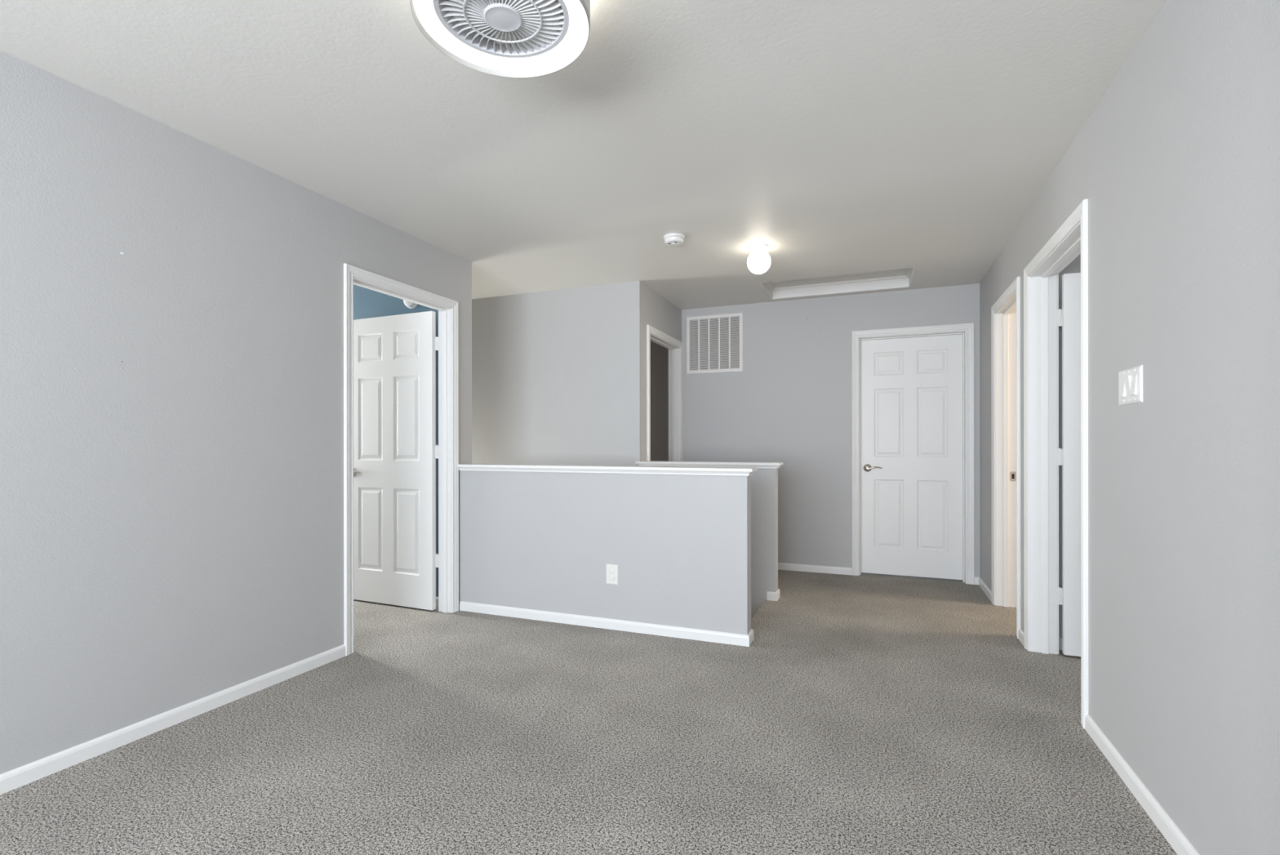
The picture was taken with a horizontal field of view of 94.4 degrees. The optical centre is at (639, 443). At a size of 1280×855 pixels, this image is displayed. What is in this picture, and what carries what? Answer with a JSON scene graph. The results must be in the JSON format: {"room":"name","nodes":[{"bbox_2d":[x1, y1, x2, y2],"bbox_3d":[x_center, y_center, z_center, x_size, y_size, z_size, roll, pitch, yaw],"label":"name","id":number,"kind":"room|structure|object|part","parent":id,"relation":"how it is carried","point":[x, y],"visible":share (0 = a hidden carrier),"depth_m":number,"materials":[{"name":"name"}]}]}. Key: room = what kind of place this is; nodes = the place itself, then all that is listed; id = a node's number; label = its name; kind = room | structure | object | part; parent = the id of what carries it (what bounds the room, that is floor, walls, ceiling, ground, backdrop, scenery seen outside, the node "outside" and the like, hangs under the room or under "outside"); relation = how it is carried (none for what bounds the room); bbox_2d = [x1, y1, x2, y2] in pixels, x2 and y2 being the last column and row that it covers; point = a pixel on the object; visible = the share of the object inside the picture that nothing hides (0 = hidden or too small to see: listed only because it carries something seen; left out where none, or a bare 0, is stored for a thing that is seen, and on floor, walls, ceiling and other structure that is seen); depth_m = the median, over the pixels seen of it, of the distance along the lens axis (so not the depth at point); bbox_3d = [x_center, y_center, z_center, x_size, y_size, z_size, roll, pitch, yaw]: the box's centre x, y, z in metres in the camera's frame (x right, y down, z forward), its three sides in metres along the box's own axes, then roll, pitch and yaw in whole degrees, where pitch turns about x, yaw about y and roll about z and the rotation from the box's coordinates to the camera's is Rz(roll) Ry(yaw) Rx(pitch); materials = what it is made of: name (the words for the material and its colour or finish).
{"room":"upstairs landing","nodes":[
{"label":"upstairs landing","id":0,"kind":"room"},
{"bbox_2d":[0,50,471,773],"bbox_3d":[-2.330,-0.072,1.509,0.103,2.440,5.890,0,0,22],"label":"wall","id":1,"kind":"structure","parent":0,"point":[171,301],"depth_m":2.36,"materials":[{"name":"grey paint"}]},
{"bbox_2d":[0,644,346,794],"bbox_3d":[-2.478,1.132,0.977,0.012,0.092,4.791,0,0,22],"label":"baseboard","id":2,"kind":"structure","parent":1,"relation":"attached to","point":[19,776],"depth_m":2.34,"materials":[{"name":"white paint"}]},
{"bbox_2d":[343,262,458,655],"bbox_3d":[-1.857,0.096,3.809,0.948,2.142,0.935,0,0,22],"label":"door","id":3,"kind":"structure","parent":1,"relation":"in","point":[391,451],"depth_m":4.09,"materials":[{"name":"white paint"}]},
{"bbox_3d":[-2.068,0.209,4.283,0.151,0.068,0.057,0,0,22],"label":"lever handle","id":4,"kind":"part","parent":3,"relation":"part of","materials":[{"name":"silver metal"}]},
{"bbox_3d":[-1.534,0.096,3.682,0.016,2.142,0.935,0,0,22],"label":"casing","id":5,"kind":"part","parent":3,"relation":"part of","materials":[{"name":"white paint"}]},
{"bbox_2d":[353,284,438,596],"bbox_3d":[-2.721,0.803,4.770,3.026,4.190,0.114,0,0,22],"label":"wall","id":6,"kind":"structure","parent":0,"point":[367,303],"depth_m":4.36,"materials":[{"name":"blue paint"}]},
{"bbox_2d":[403,299,417,308],"bbox_3d":[-1.654,-1.035,4.260,0.120,0.120,0.047,0,0,22],"label":"smoke detector","id":7,"kind":"object","parent":6,"relation":"attached to","point":[410,304],"visible":0.33,"depth_m":4.25,"materials":[{"name":"white plastic"}]},
{"bbox_2d":[435,596,438,605],"bbox_3d":[-2.698,1.132,4.693,2.926,0.092,0.012,0,0,22],"label":"baseboard","id":8,"kind":"structure","parent":6,"relation":"attached to","point":[437,597],"depth_m":4.19,"materials":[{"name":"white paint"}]},
{"bbox_2d":[0,0,1166,309],"bbox_3d":[-0.177,-1.395,2.274,9.600,0.200,9.500,0,0,22],"label":"ceiling","id":9,"kind":"structure","parent":0,"point":[837,137],"depth_m":2.33,"materials":[{"name":"white paint"}]},
{"bbox_2d":[409,0,590,77],"bbox_3d":[-0.370,-1.212,1.597,0.469,0.165,0.469,0,0,22],"label":"fan light","id":10,"kind":"object","parent":9,"relation":"attached to","point":[508,38],"visible":1,"depth_m":1.66,"materials":[{"name":"grey plastic"}]},
{"bbox_3d":[-0.370,-1.182,1.597,0.357,0.054,0.357,0,0,22],"label":"lamp shade","id":11,"kind":"part","parent":10,"relation":"part of","materials":[{"name":"grey plastic"}]},
{"bbox_2d":[439,0,564,54],"bbox_3d":[-0.370,-1.158,1.597,0.328,0.021,0.328,0,0,22],"label":"grille","id":12,"kind":"object","parent":10,"relation":"attached to","point":[536,24],"depth_m":1.63,"materials":[{"name":"white plastic"}]},
{"bbox_3d":[-0.387,-1.183,1.697,0.091,0.019,0.127,0,0,22],"label":"fan blade","id":13,"kind":"part","parent":10,"relation":"part of","materials":[{"name":"white plastic"}]},
{"bbox_2d":[663,232,684,245],"bbox_3d":[0.215,-1.271,3.711,0.134,0.049,0.134,0,0,22],"label":"smoke detector","id":14,"kind":"object","parent":9,"relation":"attached to","point":[670,239],"visible":1,"depth_m":3.67,"materials":[{"name":"white plastic"}]},
{"bbox_2d":[746,243,770,274],"bbox_3d":[0.783,-1.207,3.900,0.154,0.178,0.154,0,0,22],"label":"globe lamp","id":15,"kind":"object","parent":9,"relation":"attached to","point":[758,261],"visible":1,"depth_m":3.85,"materials":[{"name":"white glass"}]},
{"bbox_2d":[760,267,915,299],"bbox_3d":[1.604,-1.360,4.847,1.142,0.124,0.590,0,0,22],"label":"attic hatch","id":16,"kind":"object","parent":9,"relation":"attached to","point":[901,277],"visible":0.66,"depth_m":5.05,"materials":[{"name":"white paint"}]},
{"bbox_3d":[1.604,-1.383,4.847,1.118,0.018,0.566,0,0,22],"label":"stop moulding","id":17,"kind":"part","parent":16,"relation":"part of","materials":[{"name":"white paint"}]},
{"bbox_3d":[1.604,-1.399,4.847,1.114,0.015,0.562,0,0,22],"label":"hatch panel","id":18,"kind":"part","parent":16,"relation":"part of","materials":[{"name":"white paint"}]},
{"bbox_2d":[0,568,1177,854],"bbox_3d":[-0.174,1.270,2.274,9.600,0.250,9.500,0,0,22],"label":"floor","id":19,"kind":"structure","parent":0,"point":[864,713],"depth_m":2.22,"materials":[{"name":"grey carpet"}]},
{"bbox_2d":[458,470,751,634],"bbox_3d":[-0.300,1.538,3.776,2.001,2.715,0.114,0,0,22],"label":"half wall","id":20,"kind":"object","parent":19,"relation":"on","point":[680,545],"visible":0.46,"depth_m":3.66,"materials":[{"name":"grey paint"}]},
{"bbox_2d":[459,600,753,646],"bbox_3d":[-0.287,1.129,3.771,1.997,0.092,0.138,0,0,22],"label":"baseboard","id":21,"kind":"structure","parent":20,"relation":"attached to","point":[720,637],"depth_m":3.65,"materials":[{"name":"white paint"}]},
{"bbox_2d":[457,463,757,475],"bbox_3d":[-0.285,0.162,3.769,2.033,0.044,0.174,0,0,22],"label":"cap","id":22,"kind":"object","parent":20,"relation":"on","point":[640,469],"visible":1,"depth_m":3.64,"materials":[{"name":"white paint"}]},
{"bbox_2d":[606,564,617,584],"bbox_3d":[-0.174,0.808,3.659,0.079,0.122,0.012,0,0,22],"label":"wall outlet","id":23,"kind":"object","parent":20,"relation":"attached to","point":[611,569],"visible":1,"depth_m":3.65,"materials":[{"name":"white plastic"}]},
{"bbox_2d":[471,280,777,619],"bbox_3d":[-1.374,0.802,5.315,5.130,4.190,0.114,0,0,22],"label":"wall","id":24,"kind":"structure","parent":0,"point":[558,375],"depth_m":4.94,"materials":[{"name":"grey paint"}]},
{"bbox_2d":[635,460,782,468],"bbox_3d":[0.518,0.162,4.566,1.127,0.044,0.174,0,0,22],"label":"trim","id":25,"kind":"structure","parent":24,"relation":"on","point":[646,463],"depth_m":4.48,"materials":[{"name":"white paint"}]},
{"bbox_3d":[0.524,0.172,4.564,1.086,0.024,0.154,0,0,22],"label":"cap moulding","id":26,"kind":"part","parent":25,"relation":"part of","materials":[{"name":"white paint"}]},
{"bbox_2d":[766,588,780,600],"bbox_3d":[0.530,1.129,4.561,1.058,0.092,0.138,0,0,22],"label":"baseboard","id":27,"kind":"structure","parent":24,"relation":"attached to","point":[773,596],"depth_m":4.32,"materials":[{"name":"white paint"}]},
{"bbox_2d":[650,341,668,461],"bbox_3d":[-0.746,-0.074,6.314,2.564,2.440,2.207,0,0,22],"label":"wall","id":28,"kind":"structure","parent":0,"point":[659,353],"depth_m":7.01,"materials":[{"name":"grey paint"}]},
{"bbox_2d":[644,284,681,460],"bbox_3d":[0.168,-0.075,5.295,0.114,2.440,0.985,0,0,22],"label":"wall","id":29,"kind":"structure","parent":0,"point":[660,313],"depth_m":5.14,"materials":[{"name":"grey paint"}]},
{"bbox_2d":[646,324,683,461],"bbox_3d":[0.185,0.094,5.316,0.130,2.142,0.942,0,0,22],"label":"door frame","id":30,"kind":"structure","parent":29,"relation":"in","point":[675,347],"depth_m":5.68,"materials":[{"name":"white paint"}]},
{"bbox_2d":[681,283,980,577],"bbox_3d":[1.547,-0.077,5.340,2.645,2.440,0.115,0,0,22],"label":"wall","id":31,"kind":"structure","parent":0,"point":[789,403],"depth_m":5.30,"materials":[{"name":"grey paint"}]},
{"bbox_2d":[686,312,742,373],"bbox_3d":[0.702,-0.945,5.607,0.548,0.550,0.012,0,0,22],"label":"air vent","id":32,"kind":"object","parent":31,"relation":"in","point":[714,343],"visible":1,"depth_m":5.61,"materials":[{"name":"white metal"}]},
{"bbox_2d":[777,562,852,574],"bbox_3d":[1.130,1.128,5.438,1.536,0.092,0.012,0,0,22],"label":"baseboard","id":33,"kind":"structure","parent":31,"relation":"attached to","point":[781,566],"depth_m":5.26,"materials":[{"name":"white paint"}]},
{"bbox_2d":[851,322,974,584],"bbox_3d":[2.302,0.091,5.042,0.938,2.142,0.147,0,0,22],"label":"door","id":34,"kind":"structure","parent":31,"relation":"in","point":[913,388],"depth_m":5.05,"materials":[{"name":"white paint"}]},
{"bbox_3d":[2.020,0.212,5.143,0.152,0.068,0.055,0,0,22],"label":"lever handle","id":35,"kind":"part","parent":34,"relation":"part of","materials":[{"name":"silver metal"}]},
{"bbox_2d":[1058,253,1080,638],"bbox_3d":[3.612,-0.079,2.845,2.777,2.440,0.110,0,0,22],"label":"wall partition","id":36,"kind":"structure","parent":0,"point":[1074,266],"depth_m":3.29,"materials":[{"name":"grey paint"}]},
{"bbox_2d":[1059,637,1062,649],"bbox_3d":[3.545,1.125,2.807,2.677,0.092,0.012,0,0,22],"label":"baseboard","id":37,"kind":"structure","parent":36,"relation":"attached to","point":[1060,639],"depth_m":3.28,"materials":[{"name":"white paint"}]},
{"bbox_2d":[979,0,1279,854],"bbox_3d":[1.386,-0.076,1.168,0.128,2.440,7.992,0,0,22],"label":"wall","id":38,"kind":"structure","parent":0,"point":[1176,166],"depth_m":1.64,"materials":[{"name":"grey paint"}]},
{"bbox_2d":[974,576,991,601],"bbox_3d":[2.627,1.126,4.529,0.041,0.092,0.601,0,0,22],"label":"baseboard","id":39,"kind":"structure","parent":38,"relation":"attached to","point":[978,580],"depth_m":4.58,"materials":[{"name":"white paint"}]},
{"bbox_2d":[991,276,1020,638],"bbox_3d":[2.441,0.091,3.833,0.161,2.142,0.830,0,0,22],"label":"door frame","id":40,"kind":"structure","parent":38,"relation":"in","point":[1006,311],"depth_m":4.15,"materials":[{"name":"white paint"}]},
{"bbox_3d":[2.609,0.228,4.143,0.036,0.068,0.003,0,0,22],"label":"strike plate","id":41,"kind":"part","parent":40,"relation":"part of","materials":[{"name":"silver metal"}]},
{"bbox_2d":[1017,627,1023,644],"bbox_3d":[2.195,1.127,3.398,0.012,0.092,0.161,0,0,22],"label":"baseboard","id":42,"kind":"structure","parent":38,"relation":"attached to","point":[1020,633],"depth_m":3.41,"materials":[{"name":"white paint"}]},
{"bbox_2d":[1023,199,1088,728],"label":"door frame","id":43,"kind":"structure","parent":38,"relation":"in","point":[1043,596],"depth_m":3.21,"materials":[{"name":"white paint"}]},
{"bbox_3d":[2.108,0.092,2.795,0.016,2.142,1.023,0,0,22],"label":"casing","id":44,"kind":"part","parent":43,"relation":"part of","materials":[{"name":"white paint"}]},
{"bbox_2d":[1118,364,1142,405],"bbox_3d":[1.630,-0.192,1.976,0.014,0.118,0.189,0,0,22],"label":"light switch","id":45,"kind":"object","parent":38,"relation":"attached to","point":[1131,380],"visible":1,"depth_m":1.96,"materials":[{"name":"white plastic"}]},
{"bbox_2d":[1084,713,1199,854],"bbox_3d":[0.820,1.128,-0.075,0.012,0.092,5.263,0,0,22],"label":"baseboard","id":46,"kind":"structure","parent":38,"relation":"attached to","point":[1165,824],"depth_m":1.87,"materials":[{"name":"white paint"}]}
]}

